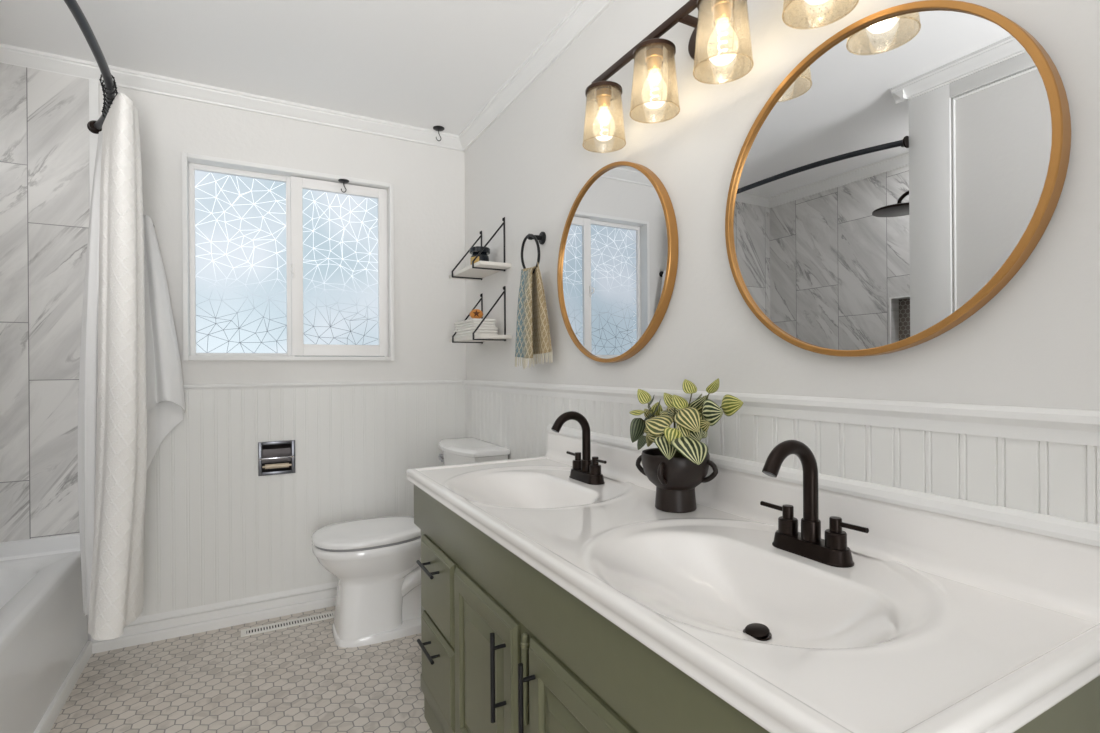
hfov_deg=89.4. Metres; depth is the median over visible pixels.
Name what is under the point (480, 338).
wall shelf
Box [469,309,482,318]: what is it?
ornament
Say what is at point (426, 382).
trim
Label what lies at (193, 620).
baseboard
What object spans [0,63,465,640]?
wall
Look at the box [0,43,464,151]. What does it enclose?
trim
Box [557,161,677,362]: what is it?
round mirror
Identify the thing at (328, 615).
floor vent
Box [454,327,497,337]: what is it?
folded towel
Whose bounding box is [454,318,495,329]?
folded towel
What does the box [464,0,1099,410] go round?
wall
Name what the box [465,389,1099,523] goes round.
wainscoting
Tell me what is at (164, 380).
bath towel
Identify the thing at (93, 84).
trim
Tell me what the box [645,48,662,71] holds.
socket
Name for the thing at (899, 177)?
round mirror
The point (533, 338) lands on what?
hand towel
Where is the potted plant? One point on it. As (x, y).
(680, 462)
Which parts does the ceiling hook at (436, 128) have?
plate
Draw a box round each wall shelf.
[449,217,510,279]
[449,286,511,343]
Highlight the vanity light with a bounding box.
[582,0,858,152]
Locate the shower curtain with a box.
[78,74,146,639]
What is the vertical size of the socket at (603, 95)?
0.048 m
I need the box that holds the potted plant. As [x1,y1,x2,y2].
[629,378,742,512]
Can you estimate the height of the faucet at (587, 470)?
0.223 m
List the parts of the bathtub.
skirt trim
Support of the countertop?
on the vanity cabinet
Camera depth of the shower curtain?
1.99 m
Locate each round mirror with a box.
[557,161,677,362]
[725,0,1070,356]
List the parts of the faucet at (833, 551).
handle, spout, plate, handle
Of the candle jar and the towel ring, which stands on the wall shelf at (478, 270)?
the candle jar
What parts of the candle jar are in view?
lid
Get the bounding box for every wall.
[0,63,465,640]
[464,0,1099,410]
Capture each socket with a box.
[596,88,611,109]
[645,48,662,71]
[713,0,730,23]
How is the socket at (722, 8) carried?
attached to the vanity light
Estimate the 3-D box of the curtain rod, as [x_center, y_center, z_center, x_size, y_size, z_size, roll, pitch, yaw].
[-1.489,-1.004,1.697,0.178,0.054,1.500,0,0,-28]
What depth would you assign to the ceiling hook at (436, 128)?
2.94 m
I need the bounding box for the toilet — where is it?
[311,437,509,647]
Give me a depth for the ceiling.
2.17 m
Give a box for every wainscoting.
[139,384,465,616]
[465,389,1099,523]
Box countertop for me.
[406,432,1099,732]
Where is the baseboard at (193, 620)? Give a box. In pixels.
[91,581,337,653]
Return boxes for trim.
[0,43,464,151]
[89,79,98,205]
[183,380,463,389]
[459,0,613,150]
[463,380,1099,445]
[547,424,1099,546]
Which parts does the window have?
sash, pane, sash, pane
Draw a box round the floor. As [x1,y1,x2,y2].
[49,606,431,732]
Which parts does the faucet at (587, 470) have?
spout, handle, plate, handle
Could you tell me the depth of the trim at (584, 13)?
2.25 m
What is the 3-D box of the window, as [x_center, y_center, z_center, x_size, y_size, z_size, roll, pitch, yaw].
[-1.246,-0.491,2.725,0.922,0.921,0.120,0,0,-28]
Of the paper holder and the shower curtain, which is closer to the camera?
the shower curtain
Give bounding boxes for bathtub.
[0,533,91,732]
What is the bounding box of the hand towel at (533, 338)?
[515,262,552,368]
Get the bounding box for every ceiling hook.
[338,179,348,192]
[433,126,443,140]
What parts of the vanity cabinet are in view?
handle, handle, drawer, drawer, door, handle, catch post, handle, door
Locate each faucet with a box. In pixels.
[551,411,606,484]
[760,440,868,567]
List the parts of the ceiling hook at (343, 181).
plate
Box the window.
[182,152,394,360]
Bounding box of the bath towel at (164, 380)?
[143,215,185,468]
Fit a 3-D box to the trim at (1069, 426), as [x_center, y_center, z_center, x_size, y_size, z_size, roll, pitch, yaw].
[0.452,0.090,1.387,0.023,0.050,3.908,0,0,-28]
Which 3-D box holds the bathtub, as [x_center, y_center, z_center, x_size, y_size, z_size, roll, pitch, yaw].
[-1.923,0.937,1.454,0.854,0.503,1.494,0,0,-28]
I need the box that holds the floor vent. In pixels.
[241,611,334,636]
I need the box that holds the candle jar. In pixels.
[469,246,489,264]
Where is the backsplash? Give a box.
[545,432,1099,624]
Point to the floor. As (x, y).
(295, 679)
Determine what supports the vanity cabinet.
on the floor
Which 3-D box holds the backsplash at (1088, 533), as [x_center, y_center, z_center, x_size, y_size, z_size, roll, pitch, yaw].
[0.412,0.240,1.449,0.017,0.028,1.757,0,0,-28]
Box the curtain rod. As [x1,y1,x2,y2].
[64,0,114,133]
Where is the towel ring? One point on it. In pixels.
(541, 237)
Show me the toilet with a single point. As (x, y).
(373, 560)
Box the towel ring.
[521,232,545,273]
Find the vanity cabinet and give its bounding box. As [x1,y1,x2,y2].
[414,485,1099,732]
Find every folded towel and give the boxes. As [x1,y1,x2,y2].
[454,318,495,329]
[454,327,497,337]
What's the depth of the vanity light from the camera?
1.41 m
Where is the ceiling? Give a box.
[0,0,579,134]
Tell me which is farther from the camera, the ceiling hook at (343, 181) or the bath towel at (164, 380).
the ceiling hook at (343, 181)
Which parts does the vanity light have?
lamp shade, bulb, lamp shade, bulb, arm, bulb, lamp shade, bulb, lamp shade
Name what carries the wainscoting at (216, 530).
attached to the wall at (428, 181)
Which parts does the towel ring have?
post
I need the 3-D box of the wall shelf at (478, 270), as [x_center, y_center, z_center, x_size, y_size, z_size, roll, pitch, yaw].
[-0.354,-0.579,2.716,0.163,0.255,0.440,0,0,-28]
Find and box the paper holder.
[258,440,294,475]
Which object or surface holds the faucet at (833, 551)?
on the countertop

